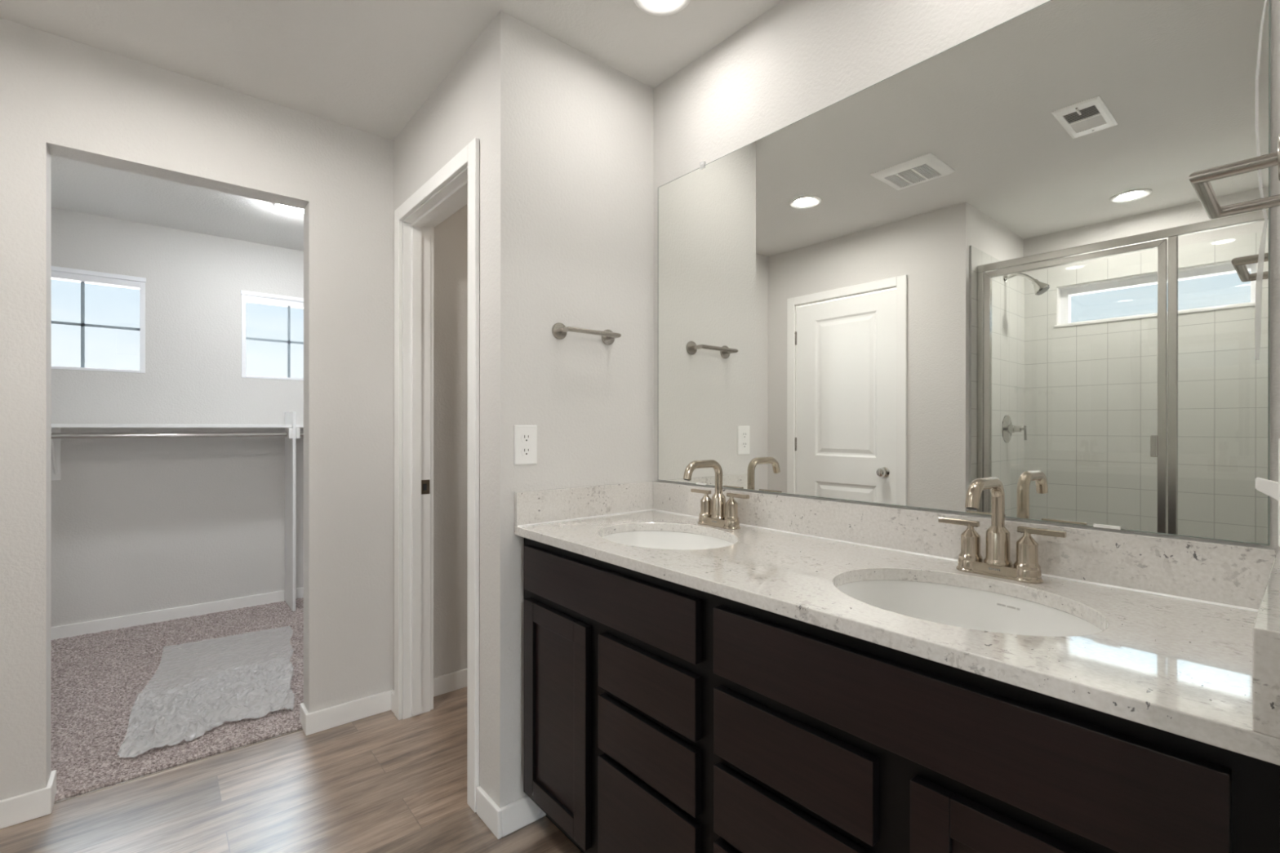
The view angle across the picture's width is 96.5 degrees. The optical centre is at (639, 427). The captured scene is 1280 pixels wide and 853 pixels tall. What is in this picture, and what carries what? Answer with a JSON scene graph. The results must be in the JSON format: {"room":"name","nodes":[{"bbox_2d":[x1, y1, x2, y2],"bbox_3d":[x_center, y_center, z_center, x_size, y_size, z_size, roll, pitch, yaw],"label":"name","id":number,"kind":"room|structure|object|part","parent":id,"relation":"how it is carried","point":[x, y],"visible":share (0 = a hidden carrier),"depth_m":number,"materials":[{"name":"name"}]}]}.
{"room":"bathroom","nodes":[
{"label":"bathroom","id":0,"kind":"room"},
{"bbox_2d":[51,207,303,626],"bbox_3d":[-2.867,-0.017,3.668,3.200,2.440,0.130,0,0,-40],"label":"wall","id":1,"kind":"structure","parent":0,"point":[144,524],"depth_m":3.56,"materials":[{"name":"white paint"}]},
{"bbox_2d":[51,427,61,480],"bbox_3d":[-3.196,0.149,3.108,0.038,0.296,0.300,0,0,-40],"label":"shelf bracket","id":2,"kind":"object","parent":1,"relation":"attached to","point":[55,442],"visible":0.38,"depth_m":3.22,"materials":[{"name":"white wood"}]},
{"bbox_2d":[51,266,146,373],"bbox_3d":[-3.226,-0.618,3.308,0.556,0.575,0.074,0,0,-40],"label":"window","id":3,"kind":"structure","parent":1,"relation":"in","point":[83,277],"depth_m":3.34,"materials":[{"name":"white plastic"}]},
{"bbox_3d":[-3.207,-0.893,3.285,0.556,0.026,0.014,0,0,-40],"label":"head trim","id":4,"kind":"part","parent":3,"relation":"part of","materials":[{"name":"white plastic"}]},
{"bbox_2d":[51,423,292,427],"bbox_3d":[-3.111,-0.009,3.179,1.985,0.020,0.299,0,0,-40],"label":"closet shelf","id":5,"kind":"object","parent":1,"relation":"attached to","point":[53,425],"visible":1,"depth_m":3.29,"materials":[{"name":"white wood"}]},
{"bbox_2d":[51,586,303,639],"bbox_3d":[-2.822,1.162,3.614,3.000,0.083,0.013,0,0,-40],"label":"baseboard","id":6,"kind":"structure","parent":1,"relation":"attached to","point":[70,630],"depth_m":3.52,"materials":[{"name":"white paint"}]},
{"bbox_2d":[240,290,303,380],"bbox_3d":[-2.441,-0.618,3.972,0.556,0.575,0.074,0,0,-40],"label":"window","id":7,"kind":"structure","parent":1,"relation":"in","point":[290,302],"depth_m":3.88,"materials":[{"name":"white plastic"}]},
{"bbox_3d":[-2.421,-0.892,3.949,0.556,0.026,0.014,0,0,-40],"label":"head trim","id":8,"kind":"part","parent":7,"relation":"part of","materials":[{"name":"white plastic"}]},
{"bbox_2d":[295,424,303,427],"bbox_3d":[-1.962,-0.009,4.151,0.984,0.020,0.299,0,0,-40],"label":"closet shelf","id":9,"kind":"object","parent":1,"relation":"attached to","point":[296,425],"visible":0.2,"depth_m":3.73,"materials":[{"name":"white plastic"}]},
{"bbox_2d":[0,17,467,799],"bbox_3d":[-1.058,-0.014,2.530,2.906,2.440,0.111,0,0,-40],"label":"wall","id":10,"kind":"structure","parent":0,"point":[61,97],"depth_m":2.24,"materials":[{"name":"white paint"}]},
{"bbox_2d":[0,769,56,829],"bbox_3d":[-2.021,1.164,1.709,0.376,0.083,0.124,0,0,-40],"label":"baseboard","id":11,"kind":"structure","parent":10,"relation":"attached to","point":[18,809],"depth_m":1.75,"materials":[{"name":"white paint"}]},
{"bbox_2d":[53,728,302,804],"bbox_3d":[-1.616,1.204,2.060,0.696,0.004,0.016,0,0,-40],"label":"trim","id":12,"kind":"structure","parent":10,"relation":"attached to","point":[66,798],"depth_m":2.02,"materials":[{"name":"silver metal"}]},
{"bbox_2d":[299,688,394,735],"bbox_3d":[-1.202,1.165,2.367,0.355,0.083,0.124,0,0,-31],"label":"baseboard","id":13,"kind":"structure","parent":10,"relation":"attached to","point":[317,721],"depth_m":2.32,"materials":[{"name":"white paint"}]},
{"bbox_2d":[433,667,467,697],"bbox_3d":[-0.440,1.165,2.974,1.389,0.083,0.013,0,0,-40],"label":"baseboard","id":14,"kind":"structure","parent":10,"relation":"attached to","point":[442,684],"depth_m":2.60,"materials":[{"name":"white paint"}]},
{"bbox_2d":[0,686,582,852],"bbox_3d":[-0.545,1.238,1.192,3.850,0.060,2.709,0,0,-40],"label":"floor","id":15,"kind":"structure","parent":0,"point":[380,783],"depth_m":1.82,"materials":[{"name":"wood"}]},
{"bbox_2d":[523,537,1279,852],"bbox_3d":[0.333,0.766,1.315,0.542,0.884,1.533,0,0,-40],"label":"vanity cabinet","id":16,"kind":"object","parent":15,"relation":"on","point":[660,716],"visible":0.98,"depth_m":0.96,"materials":[{"name":"black wood"}]},
{"bbox_3d":[-0.232,0.793,1.586,0.009,0.461,0.213,0,0,-40],"label":"panel","id":17,"kind":"part","parent":16,"relation":"part of","materials":[{"name":"brown wood"}]},
{"bbox_3d":[-0.235,0.793,1.582,0.019,0.569,0.321,0,0,-40],"label":"door","id":18,"kind":"part","parent":16,"relation":"part of","materials":[{"name":"brown wood"}]},
{"bbox_3d":[0.011,0.945,1.291,0.019,0.267,0.333,0,0,-40],"label":"drawer","id":19,"kind":"part","parent":16,"relation":"part of","materials":[{"name":"brown wood"}]},
{"bbox_3d":[0.011,0.726,1.290,0.019,0.131,0.333,0,0,-40],"label":"drawer","id":20,"kind":"part","parent":16,"relation":"part of","materials":[{"name":"brown wood"}]},
{"bbox_3d":[0.011,0.574,1.290,0.019,0.129,0.333,0,0,-40],"label":"drawer","id":21,"kind":"part","parent":16,"relation":"part of","materials":[{"name":"brown wood"}]},
{"bbox_3d":[0.256,0.945,1.001,0.019,0.267,0.326,0,0,-40],"label":"drawer","id":22,"kind":"part","parent":16,"relation":"part of","materials":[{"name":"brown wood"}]},
{"bbox_3d":[0.256,0.726,1.001,0.019,0.131,0.326,0,0,-40],"label":"drawer","id":23,"kind":"part","parent":16,"relation":"part of","materials":[{"name":"brown wood"}]},
{"bbox_3d":[0.257,0.574,1.001,0.019,0.129,0.326,0,0,-40],"label":"drawer","id":24,"kind":"part","parent":16,"relation":"part of","materials":[{"name":"brown wood"}]},
{"bbox_2d":[514,480,1279,765],"bbox_3d":[0.330,0.259,1.312,0.558,0.128,1.536,0,0,-40],"label":"countertop","id":25,"kind":"structure","parent":16,"relation":"on","point":[1188,644],"depth_m":1.00,"materials":[{"name":"white stone"}]},
{"bbox_2d":[602,530,733,550],"bbox_3d":[0.072,0.405,1.585,0.392,0.164,0.486,0,0,-40],"label":"sink","id":26,"kind":"object","parent":25,"relation":"in","point":[660,540],"visible":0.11,"depth_m":1.76,"materials":[{"name":"white ceramic"}]},
{"bbox_2d":[683,459,749,529],"bbox_3d":[0.214,0.196,1.724,0.192,0.200,0.187,0,0,-3],"label":"faucet","id":27,"kind":"object","parent":25,"relation":"on","point":[714,512],"visible":1,"depth_m":1.71,"materials":[{"name":"silver metal"}]},
{"bbox_3d":[0.190,0.199,1.782,0.012,0.011,0.078,0,0,-40],"label":"lever","id":28,"kind":"part","parent":27,"relation":"part of","materials":[{"name":"silver metal"}]},
{"bbox_3d":[0.191,0.184,1.686,0.171,0.177,0.048,0,0,-40],"label":"spout","id":29,"kind":"part","parent":27,"relation":"part of","materials":[{"name":"silver metal"}]},
{"bbox_3d":[0.205,0.235,1.764,0.044,0.074,0.044,0,0,-40],"label":"handle","id":30,"kind":"part","parent":27,"relation":"part of","materials":[{"name":"silver metal"}]},
{"bbox_3d":[0.238,0.284,1.725,0.052,0.024,0.154,0,0,-40],"label":"plate","id":31,"kind":"part","parent":27,"relation":"part of","materials":[{"name":"silver metal"}]},
{"bbox_3d":[0.271,0.236,1.687,0.044,0.074,0.044,0,0,-40],"label":"handle","id":32,"kind":"part","parent":27,"relation":"part of","materials":[{"name":"silver metal"}]},
{"bbox_3d":[0.286,0.199,1.669,0.012,0.011,0.078,0,0,-40],"label":"lever","id":33,"kind":"part","parent":27,"relation":"part of","materials":[{"name":"silver metal"}]},
{"bbox_2d":[836,580,1102,636],"bbox_3d":[0.556,0.406,1.013,0.392,0.164,0.486,0,0,-40],"label":"sink","id":34,"kind":"object","parent":25,"relation":"in","point":[945,604],"visible":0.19,"depth_m":1.15,"materials":[{"name":"white ceramic"}]},
{"bbox_2d":[937,476,1066,583],"bbox_3d":[0.699,0.197,1.151,0.192,0.200,0.187,0,0,-3],"label":"faucet","id":35,"kind":"object","parent":25,"relation":"on","point":[997,562],"visible":1,"depth_m":1.13,"materials":[{"name":"silver metal"}]},
{"bbox_3d":[0.674,0.200,1.209,0.012,0.011,0.078,0,0,-40],"label":"lever","id":36,"kind":"part","parent":35,"relation":"part of","materials":[{"name":"silver metal"}]},
{"bbox_3d":[0.689,0.236,1.191,0.044,0.074,0.044,0,0,-40],"label":"handle","id":37,"kind":"part","parent":35,"relation":"part of","materials":[{"name":"silver metal"}]},
{"bbox_3d":[0.675,0.185,1.113,0.171,0.177,0.048,0,0,-40],"label":"spout","id":38,"kind":"part","parent":35,"relation":"part of","materials":[{"name":"silver metal"}]},
{"bbox_3d":[0.722,0.285,1.153,0.052,0.024,0.154,0,0,-40],"label":"plate","id":39,"kind":"part","parent":35,"relation":"part of","materials":[{"name":"silver metal"}]},
{"bbox_3d":[0.755,0.236,1.114,0.044,0.074,0.044,0,0,-40],"label":"handle","id":40,"kind":"part","parent":35,"relation":"part of","materials":[{"name":"silver metal"}]},
{"bbox_3d":[0.770,0.200,1.096,0.012,0.011,0.078,0,0,-40],"label":"lever","id":41,"kind":"part","parent":35,"relation":"part of","materials":[{"name":"silver metal"}]},
{"bbox_3d":[0.506,0.794,0.713,0.009,0.461,0.215,0,0,-40],"label":"panel","id":42,"kind":"part","parent":16,"relation":"part of","materials":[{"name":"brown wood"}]},
{"bbox_3d":[0.502,0.794,0.710,0.019,0.569,0.323,0,0,-40],"label":"door","id":43,"kind":"part","parent":16,"relation":"part of","materials":[{"name":"brown wood"}]},
{"bbox_2d":[0,0,782,251],"bbox_3d":[-0.590,-1.292,0.510,5.400,0.120,8.030,0,0,-40],"label":"ceiling","id":44,"kind":"structure","parent":0,"point":[369,66],"depth_m":1.84,"materials":[{"name":"white paint"}]},
{"bbox_2d":[274,203,303,215],"bbox_3d":[-1.950,-1.222,3.203,0.172,0.025,0.172,0,0,-40],"label":"recessed light","id":45,"kind":"object","parent":44,"relation":"in","point":[291,211],"visible":0.66,"depth_m":3.18,"materials":[{"name":"white plastic"}]},
{"bbox_2d":[633,0,690,16],"bbox_3d":[0.064,-1.228,1.619,0.172,0.008,0.172,0,0,-40],"label":"recessed light","id":46,"kind":"object","parent":44,"relation":"in","point":[654,7],"visible":1,"depth_m":1.67,"materials":[{"name":"white plastic"}]},
{"bbox_2d":[393,31,484,789],"bbox_3d":[-0.730,-0.013,2.153,0.114,2.440,0.889,0,0,-40],"label":"wall","id":47,"kind":"structure","parent":0,"point":[452,116],"depth_m":1.96,"materials":[{"name":"white paint"}]},
{"bbox_2d":[394,137,479,812],"bbox_3d":[-0.718,0.149,2.138,0.146,2.115,0.796,0,0,-40],"label":"door frame","id":48,"kind":"structure","parent":47,"relation":"attached to","point":[455,185],"depth_m":2.37,"materials":[{"name":"white paint"}]},
{"bbox_3d":[-0.908,0.251,2.416,0.038,0.060,0.001,0,0,-40],"label":"strike plate","id":49,"kind":"part","parent":48,"relation":"part of","materials":[{"name":"brown metal"}]},
{"bbox_3d":[-0.668,0.149,2.180,0.016,2.115,0.796,0,0,-40],"label":"casing","id":50,"kind":"part","parent":48,"relation":"part of","materials":[{"name":"white paint"}]},
{"bbox_2d":[483,10,653,808],"bbox_3d":[0.124,-0.013,2.218,1.503,2.440,0.114,0,0,-40],"label":"wall","id":51,"kind":"structure","parent":0,"point":[568,135],"depth_m":1.79,"materials":[{"name":"white paint"}]},
{"bbox_2d":[476,786,546,839],"bbox_3d":[-0.400,1.166,1.784,0.169,0.083,0.151,0,0,-40],"label":"baseboard","id":52,"kind":"structure","parent":51,"relation":"attached to","point":[503,821],"depth_m":1.72,"materials":[{"name":"white paint"}]},
{"bbox_2d":[514,425,537,465],"bbox_3d":[-0.347,0.053,1.740,0.077,0.120,0.007,0,0,-40],"label":"outlet","id":53,"kind":"object","parent":51,"relation":"attached to","point":[525,436],"visible":1,"depth_m":1.74,"materials":[{"name":"white plastic"}]},
{"bbox_2d":[520,447,531,456],"bbox_3d":[-0.346,0.073,1.738,0.034,0.026,0.001,0,0,-40],"label":"receptacle","id":54,"kind":"object","parent":53,"relation":"attached to","point":[525,451],"depth_m":1.74,"materials":[{"name":"white plastic"}]},
{"bbox_2d":[520,434,531,442],"bbox_3d":[-0.346,0.032,1.738,0.034,0.026,0.001,0,0,-40],"label":"receptacle","id":55,"kind":"object","parent":53,"relation":"attached to","point":[524,437],"depth_m":1.74,"materials":[{"name":"white plastic"}]},
{"bbox_2d":[551,322,621,345],"bbox_3d":[-0.163,-0.307,1.857,0.246,0.053,0.065,0,0,-40],"label":"towel bar","id":56,"kind":"object","parent":51,"relation":"attached to","point":[559,331],"visible":1,"depth_m":1.82,"materials":[{"name":"silver metal"}]},
{"bbox_2d":[653,0,1279,550],"bbox_3d":[0.624,-0.012,1.485,0.114,2.440,1.651,0,0,-40],"label":"wall","id":57,"kind":"structure","parent":0,"point":[798,59],"depth_m":1.59,"materials":[{"name":"white paint"}]},
{"bbox_2d":[657,0,1271,545],"bbox_3d":[0.541,-0.342,1.486,0.011,1.064,1.476,0,0,-40],"label":"vanity mirror","id":58,"kind":"object","parent":57,"relation":"attached to","point":[997,255],"visible":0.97,"depth_m":1.21,"materials":[{"name":"silver mirror"}]},
{"bbox_2d":[653,481,1276,609],"bbox_3d":[0.536,0.246,1.487,0.018,0.102,1.498,0,0,-40],"label":"backsplash","id":59,"kind":"structure","parent":57,"relation":"attached to","point":[1235,575],"depth_m":1.13,"materials":[{"name":"white stone"}]},
{"bbox_3d":[-2.222,1.235,2.904,3.200,0.060,2.072,0,0,-40],"label":"floor","id":60,"kind":"structure","parent":0,"visible":0},
{"bbox_2d":[51,597,303,800],"bbox_3d":[-2.076,1.197,2.964,2.307,0.014,1.974,0,0,-40],"label":"carpet","id":61,"kind":"object","parent":60,"relation":"on","point":[97,678],"visible":0.43,"depth_m":2.60,"materials":[{"name":"beige carpet"}]},
{"bbox_2d":[116,634,293,757],"bbox_3d":[-1.982,1.163,2.716,0.595,0.049,1.295,0,0,-33],"label":"plastic sheet","id":62,"kind":"object","parent":61,"relation":"on","point":[284,691],"visible":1,"depth_m":2.44,"materials":[{"name":"white plastic"}]},
{"bbox_2d":[284,411,300,611],"bbox_3d":[-2.334,0.543,3.812,0.063,1.294,0.312,0,0,-40],"label":"divider panel","id":63,"kind":"object","parent":61,"relation":"on","point":[293,433],"visible":0.99,"depth_m":3.74,"materials":[{"name":"white wood"}]},
{"bbox_2d":[51,431,287,438],"bbox_3d":[-3.046,0.044,3.084,1.964,0.031,0.031,0,0,-40],"label":"closet rod","id":64,"kind":"object","parent":63,"relation":"attached to","point":[212,434],"visible":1,"depth_m":3.31,"materials":[{"name":"silver metal"}]},
{"bbox_2d":[286,427,293,438],"bbox_3d":[-2.279,0.038,3.716,0.022,0.068,0.095,0,0,-40],"label":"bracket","id":65,"kind":"object","parent":63,"relation":"attached to","point":[290,430],"depth_m":3.68,"materials":[{"name":"white plastic"}]},
{"bbox_2d":[295,427,300,438],"bbox_3d":[-2.248,0.038,3.743,0.022,0.068,0.095,0,0,-40],"label":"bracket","id":66,"kind":"object","parent":63,"relation":"attached to","point":[297,430],"depth_m":3.71,"materials":[{"name":"white plastic"}]},
{"bbox_3d":[-0.052,-0.011,-0.093,2.957,2.440,0.114,0,0,-40],"label":"wall","id":67,"kind":"structure","parent":0,"visible":0},
{"bbox_2d":[1188,134,1279,219],"bbox_3d":[0.793,-0.314,0.751,0.238,0.053,0.083,0,0,-40],"label":"towel bar","id":68,"kind":"object","parent":67,"relation":"attached to","point":[1200,180],"visible":1,"depth_m":0.72,"materials":[{"name":"silver metal"}]},
{"bbox_2d":[1255,438,1279,546],"bbox_3d":[0.707,0.069,0.640,0.077,0.120,0.024,0,0,-40],"label":"light switch","id":69,"kind":"object","parent":67,"relation":"attached to","point":[1270,488],"visible":1,"depth_m":0.64,"materials":[{"name":"white plastic"}]},
{"bbox_3d":[0.713,0.069,0.633,0.077,0.120,0.006,0,0,-40],"label":"plate","id":70,"kind":"part","parent":69,"relation":"part of","materials":[{"name":"white plastic"}]}
]}

